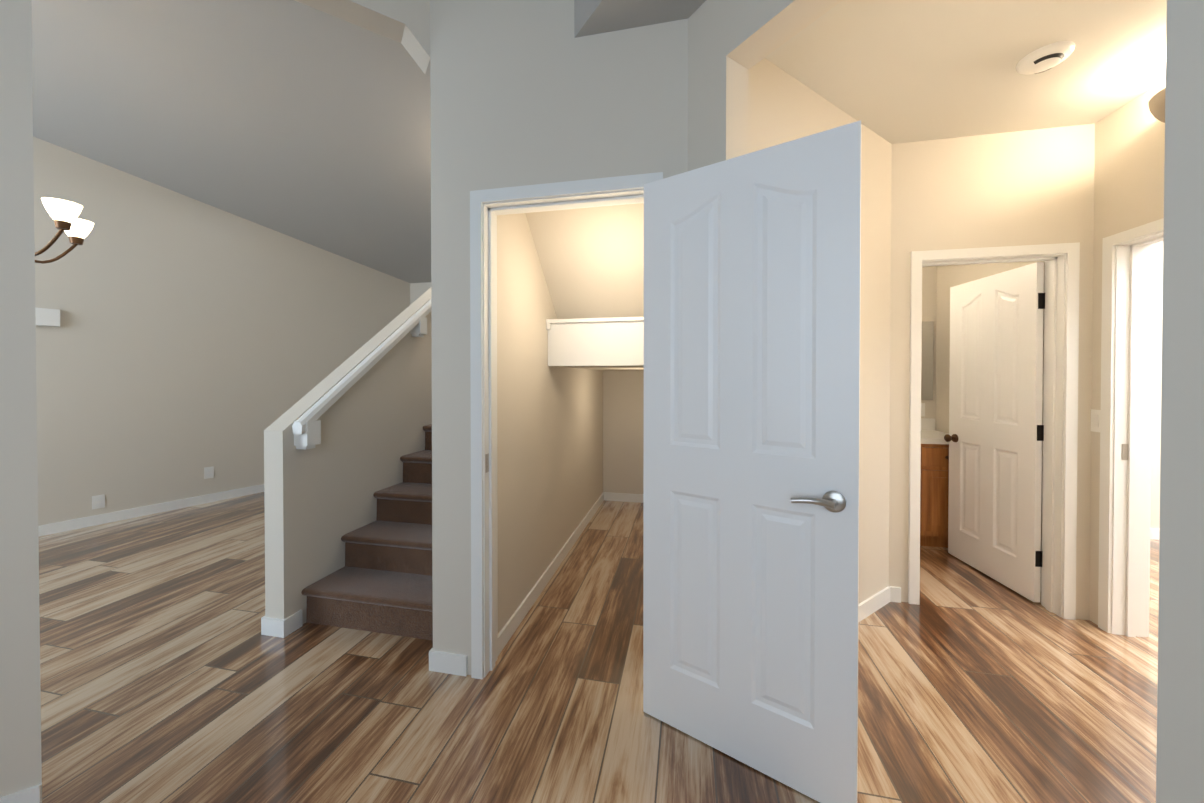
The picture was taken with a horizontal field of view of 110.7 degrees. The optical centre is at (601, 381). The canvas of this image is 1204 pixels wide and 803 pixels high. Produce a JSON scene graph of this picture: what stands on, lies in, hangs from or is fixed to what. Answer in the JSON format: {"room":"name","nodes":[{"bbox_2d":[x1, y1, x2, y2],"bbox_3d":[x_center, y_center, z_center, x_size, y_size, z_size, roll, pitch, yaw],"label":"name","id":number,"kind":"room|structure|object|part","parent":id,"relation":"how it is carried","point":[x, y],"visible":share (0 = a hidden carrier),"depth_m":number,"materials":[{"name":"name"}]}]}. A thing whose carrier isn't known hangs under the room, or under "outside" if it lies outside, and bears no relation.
{"room":"home hallway","nodes":[
{"label":"home hallway","id":0,"kind":"room"},
{"bbox_2d":[0,0,429,797],"bbox_3d":[-1.788,-0.862,1.221,2.400,4.300,0.120,0,1,-33],"label":"wall","id":1,"kind":"structure","parent":0,"point":[404,24],"depth_m":1.22,"materials":[{"name":"beige paint"}]},
{"bbox_2d":[33,136,409,525],"bbox_3d":[-4.831,-0.930,3.088,0.120,4.400,8.200,0,1,30],"label":"wall","id":2,"kind":"structure","parent":0,"point":[183,345],"depth_m":4.04,"materials":[{"name":"beige paint"}]},
{"bbox_2d":[35,308,59,326],"bbox_3d":[-4.572,-0.523,3.381,0.040,0.140,0.200,0,1,30],"label":"door chime","id":3,"kind":"object","parent":2,"relation":"attached to","point":[46,317],"visible":0.64,"depth_m":3.40,"materials":[{"name":"white plastic"}]},
{"bbox_2d":[92,494,104,509],"bbox_3d":[-4.436,1.064,3.665,0.008,0.116,0.072,0,1,30],"label":"outlet","id":4,"kind":"object","parent":2,"relation":"attached to","point":[98,501],"visible":1,"depth_m":3.66,"materials":[{"name":"white plastic"}]},
{"bbox_2d":[204,466,213,478],"bbox_3d":[-4.067,0.948,4.306,0.008,0.116,0.072,0,1,30],"label":"outlet","id":5,"kind":"object","parent":2,"relation":"attached to","point":[208,472],"visible":1,"depth_m":4.30,"materials":[{"name":"white plastic"}]},
{"bbox_2d":[31,0,430,282],"bbox_3d":[-1.851,-2.086,2.366,9.600,1.339,7.600,0,1,12],"label":"ceiling","id":6,"kind":"structure","parent":0,"point":[301,122],"depth_m":3.04,"materials":[{"name":"grey paint"}]},
{"bbox_2d":[35,197,93,263],"bbox_3d":[-2.971,-1.367,2.057,0.660,1.515,0.638,0,1,12],"label":"chandelier","id":7,"kind":"object","parent":6,"relation":"hanging from","point":[64,214],"visible":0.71,"depth_m":2.08,"materials":[{"name":"white glass"}]},
{"bbox_3d":[-2.971,-0.840,2.062,0.660,0.100,0.638,0,1,12],"label":"lamp shade","id":8,"kind":"part","parent":7,"relation":"part of","materials":[{"name":"white glass"}]},
{"bbox_2d":[264,288,431,623],"bbox_3d":[-1.301,-0.505,3.772,0.115,3.537,3.455,0,1,12],"label":"wall","id":9,"kind":"structure","parent":0,"point":[320,500],"depth_m":2.42,"materials":[{"name":"beige paint"}]},
{"bbox_2d":[292,299,430,449],"bbox_3d":[-1.213,-0.934,3.706,0.082,2.540,3.300,0,1,12],"label":"handrail","id":10,"kind":"object","parent":9,"relation":"attached to","point":[306,427],"visible":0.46,"depth_m":2.38,"materials":[{"name":"white wood"}]},
{"bbox_2d":[410,282,430,304],"bbox_3d":[-0.882,-0.959,5.956,4.850,4.400,0.120,0,1,12],"label":"wall","id":11,"kind":"structure","parent":0,"point":[417,290],"depth_m":6.28,"materials":[{"name":"beige paint"}]},
{"bbox_2d":[0,484,1159,802],"bbox_3d":[-0.606,1.236,2.216,11.088,0.085,7.792,0,1,12],"label":"baseboard","id":12,"kind":"structure","parent":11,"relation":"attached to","point":[448,662],"depth_m":2.40,"materials":[{"name":"white wood"}]},
{"bbox_2d":[430,0,602,674],"bbox_3d":[-0.238,-0.887,3.743,0.234,4.300,3.955,0,1,12],"label":"wall","id":13,"kind":"structure","parent":0,"point":[549,455],"depth_m":1.95,"materials":[{"name":"beige paint"}]},
{"bbox_2d":[479,0,687,189],"bbox_3d":[-0.032,-0.377,1.747,0.980,3.320,0.120,0,1,12],"label":"wall","id":14,"kind":"structure","parent":0,"point":[559,102],"depth_m":1.70,"materials":[{"name":"beige paint"}]},
{"bbox_2d":[470,172,662,678],"bbox_3d":[-0.149,0.235,1.778,0.818,2.095,0.148,0,1,12],"label":"trim","id":15,"kind":"structure","parent":14,"relation":"attached to","point":[487,206],"depth_m":1.79,"materials":[{"name":"white wood"}]},
{"bbox_2d":[485,453,488,472],"bbox_3d":[-0.501,0.357,1.813,0.002,0.080,0.028,0,1,12],"label":"strike plate","id":16,"kind":"object","parent":15,"relation":"attached to","point":[486,463],"depth_m":1.81,"materials":[{"name":"grey metal"}]},
{"bbox_2d":[643,120,861,802],"bbox_3d":[0.456,0.265,1.418,0.715,2.030,0.155,0,1,34],"label":"closet door","id":17,"kind":"structure","parent":14,"relation":"in","point":[752,275],"depth_m":1.36,"materials":[{"name":"white painted wood"}]},
{"bbox_3d":[0.667,0.357,1.275,0.143,0.062,0.155,0,1,34],"label":"lever","id":18,"kind":"part","parent":17,"relation":"part of","materials":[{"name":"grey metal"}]},
{"bbox_2d":[525,203,643,369],"bbox_3d":[0.236,-0.790,3.038,0.980,1.380,2.525,0,1,12],"label":"ceiling slope","id":19,"kind":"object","parent":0,"point":[591,259],"visible":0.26,"depth_m":2.45,"materials":[{"name":"beige paint"}]},
{"bbox_2d":[38,492,1158,802],"bbox_3d":[-0.773,1.309,2.177,12.200,0.060,8.000,0,1,12],"label":"floor","id":20,"kind":"structure","parent":0,"point":[170,672],"depth_m":1.69,"materials":[{"name":"brown wood"}]},
{"bbox_2d":[301,424,432,640],"bbox_3d":[-0.764,0.057,3.937,0.865,2.408,3.798,0,1,12],"label":"staircase","id":21,"kind":"structure","parent":20,"relation":"on","point":[381,581],"depth_m":2.34,"materials":[{"name":"carpet"}]},
{"bbox_2d":[920,442,948,547],"bbox_3d":[1.902,0.866,3.512,1.840,0.800,0.584,0,1,12],"label":"bathroom vanity","id":22,"kind":"object","parent":20,"relation":"on","point":[934,490],"depth_m":3.12,"materials":[{"name":"brown wood"}]},
{"bbox_2d":[921,430,945,441],"bbox_3d":[1.911,0.446,3.511,1.856,0.040,0.575,0,1,12],"label":"countertop","id":23,"kind":"structure","parent":22,"relation":"on","point":[926,435],"depth_m":3.22,"materials":[{"name":"white stone"}]},
{"bbox_2d":[603,370,643,493],"bbox_3d":[0.503,-0.103,4.340,0.980,2.720,0.120,0,1,12],"label":"wall","id":24,"kind":"structure","parent":0,"point":[623,429],"depth_m":4.34,"materials":[{"name":"beige paint"}]},
{"bbox_2d":[574,0,705,37],"bbox_3d":[0.776,-1.701,0.646,0.318,0.630,2.723,0,1,-34],"label":"ceiling soffit","id":25,"kind":"structure","parent":0,"point":[592,17],"depth_m":1.59,"materials":[{"name":"grey paint"}]},
{"bbox_2d":[748,58,891,603],"bbox_3d":[1.084,-0.080,2.094,1.315,2.720,0.120,0,1,-33],"label":"wall","id":26,"kind":"structure","parent":0,"point":[783,106],"depth_m":2.26,"materials":[{"name":"beige paint"}]},
{"bbox_2d":[688,0,1203,802],"bbox_3d":[1.041,-0.366,0.641,0.120,3.320,2.400,0,1,-33],"label":"wall","id":27,"kind":"structure","parent":0,"point":[730,42],"depth_m":0.69,"materials":[{"name":"beige paint"}]},
{"bbox_2d":[765,0,1166,143],"bbox_3d":[2.683,-1.393,1.340,4.542,0.080,4.810,0,1,12],"label":"ceiling","id":28,"kind":"structure","parent":0,"point":[896,71],"depth_m":1.77,"materials":[{"name":"grey paint"}]},
{"bbox_2d":[1016,41,1074,74],"bbox_3d":[1.853,-1.337,1.742,0.170,0.040,0.170,0,1,12],"label":"smoke detector","id":29,"kind":"object","parent":28,"relation":"attached to","point":[1045,58],"visible":0.98,"depth_m":1.71,"materials":[{"name":"white plastic"}]},
{"bbox_2d":[889,124,1094,619],"bbox_3d":[1.761,-0.084,2.447,2.030,2.720,0.120,0,1,12],"label":"wall","id":30,"kind":"structure","parent":0,"point":[1027,187],"depth_m":2.30,"materials":[{"name":"beige paint"}]},
{"bbox_2d":[908,242,1079,619],"bbox_3d":[2.163,0.270,2.368,0.788,2.014,0.148,0,1,12],"label":"door frame","id":31,"kind":"structure","parent":30,"relation":"attached to","point":[1060,418],"depth_m":2.29,"materials":[{"name":"white wood"}]},
{"bbox_2d":[944,262,1044,601],"bbox_3d":[2.520,0.292,2.698,0.167,1.940,0.682,0,1,6],"label":"bathroom door","id":32,"kind":"structure","parent":30,"relation":"in","point":[994,437],"depth_m":2.62,"materials":[{"name":"white wood"}]},
{"bbox_3d":[2.547,0.409,2.977,0.167,0.060,0.060,0,1,6],"label":"knob","id":33,"kind":"part","parent":32,"relation":"part of","materials":[{"name":"brown metal"}]},
{"bbox_2d":[921,241,1162,528],"bbox_3d":[3.159,-0.096,3.629,4.290,2.720,0.160,0,1,12],"label":"wall","id":34,"kind":"structure","parent":0,"point":[1156,384],"depth_m":3.33,"materials":[{"name":"beige paint"}]},
{"bbox_2d":[921,403,924,415],"bbox_3d":[2.775,0.249,3.626,0.072,0.116,0.008,0,1,12],"label":"outlet","id":35,"kind":"object","parent":34,"relation":"attached to","point":[922,409],"visible":0.36,"depth_m":3.62,"materials":[{"name":"white plastic"}]},
{"bbox_2d":[921,321,933,399],"bbox_3d":[2.020,-0.177,3.772,1.720,0.680,0.014,0,1,12],"label":"bathroom mirror","id":36,"kind":"object","parent":34,"relation":"attached to","point":[927,363],"visible":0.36,"depth_m":3.60,"materials":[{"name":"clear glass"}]},
{"bbox_2d":[921,418,934,429],"bbox_3d":[1.967,0.373,3.782,1.856,0.100,0.020,0,1,12],"label":"backsplash","id":37,"kind":"structure","parent":34,"relation":"attached to","point":[926,423],"depth_m":3.60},
{"bbox_2d":[936,80,1165,624],"bbox_3d":[2.502,-0.073,1.360,0.140,2.720,4.550,0,1,12],"label":"wall","id":38,"kind":"structure","parent":0,"point":[1129,165],"depth_m":2.16,"materials":[{"name":"beige paint"}]},
{"bbox_2d":[1091,409,1100,431],"bbox_3d":[2.595,0.209,2.184,0.008,0.116,0.058,0,1,12],"label":"light switch","id":39,"kind":"object","parent":38,"relation":"attached to","point":[1095,420],"visible":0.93,"depth_m":2.18,"materials":[{"name":"white plastic"}]},
{"bbox_2d":[1098,218,1163,636],"bbox_3d":[2.577,0.276,1.726,0.168,2.014,0.838,0,1,12],"label":"door frame","id":40,"kind":"structure","parent":38,"relation":"attached to","point":[1126,418],"depth_m":2.08,"materials":[{"name":"white wood"}]},
{"bbox_2d":[1122,444,1127,459],"bbox_3d":[2.625,0.355,2.085,0.030,0.080,0.003,0,1,12],"label":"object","id":41,"kind":"structure","parent":40,"relation":"attached to","point":[1124,451],"depth_m":2.08,"materials":[{"name":"grey metal"}]},
{"bbox_2d":[1148,88,1164,122],"bbox_3d":[2.418,-1.147,1.709,0.170,0.150,0.340,0,1,12],"label":"sconce","id":42,"kind":"object","parent":38,"relation":"attached to","point":[1156,103],"visible":0.27,"depth_m":1.77,"materials":[{"name":"beige glass"}]},
{"bbox_3d":[0.766,-0.089,2.917,0.110,2.720,2.802,0,1,12],"label":"wall","id":43,"kind":"structure","parent":0,"visible":0},
{"bbox_2d":[546,317,643,365],"bbox_3d":[0.157,-0.242,2.664,0.976,0.292,0.300,0,1,12],"label":"closet shelf","id":44,"kind":"object","parent":43,"relation":"attached to","point":[615,341],"visible":0.56,"depth_m":2.58,"materials":[{"name":"white wood"}]}
]}

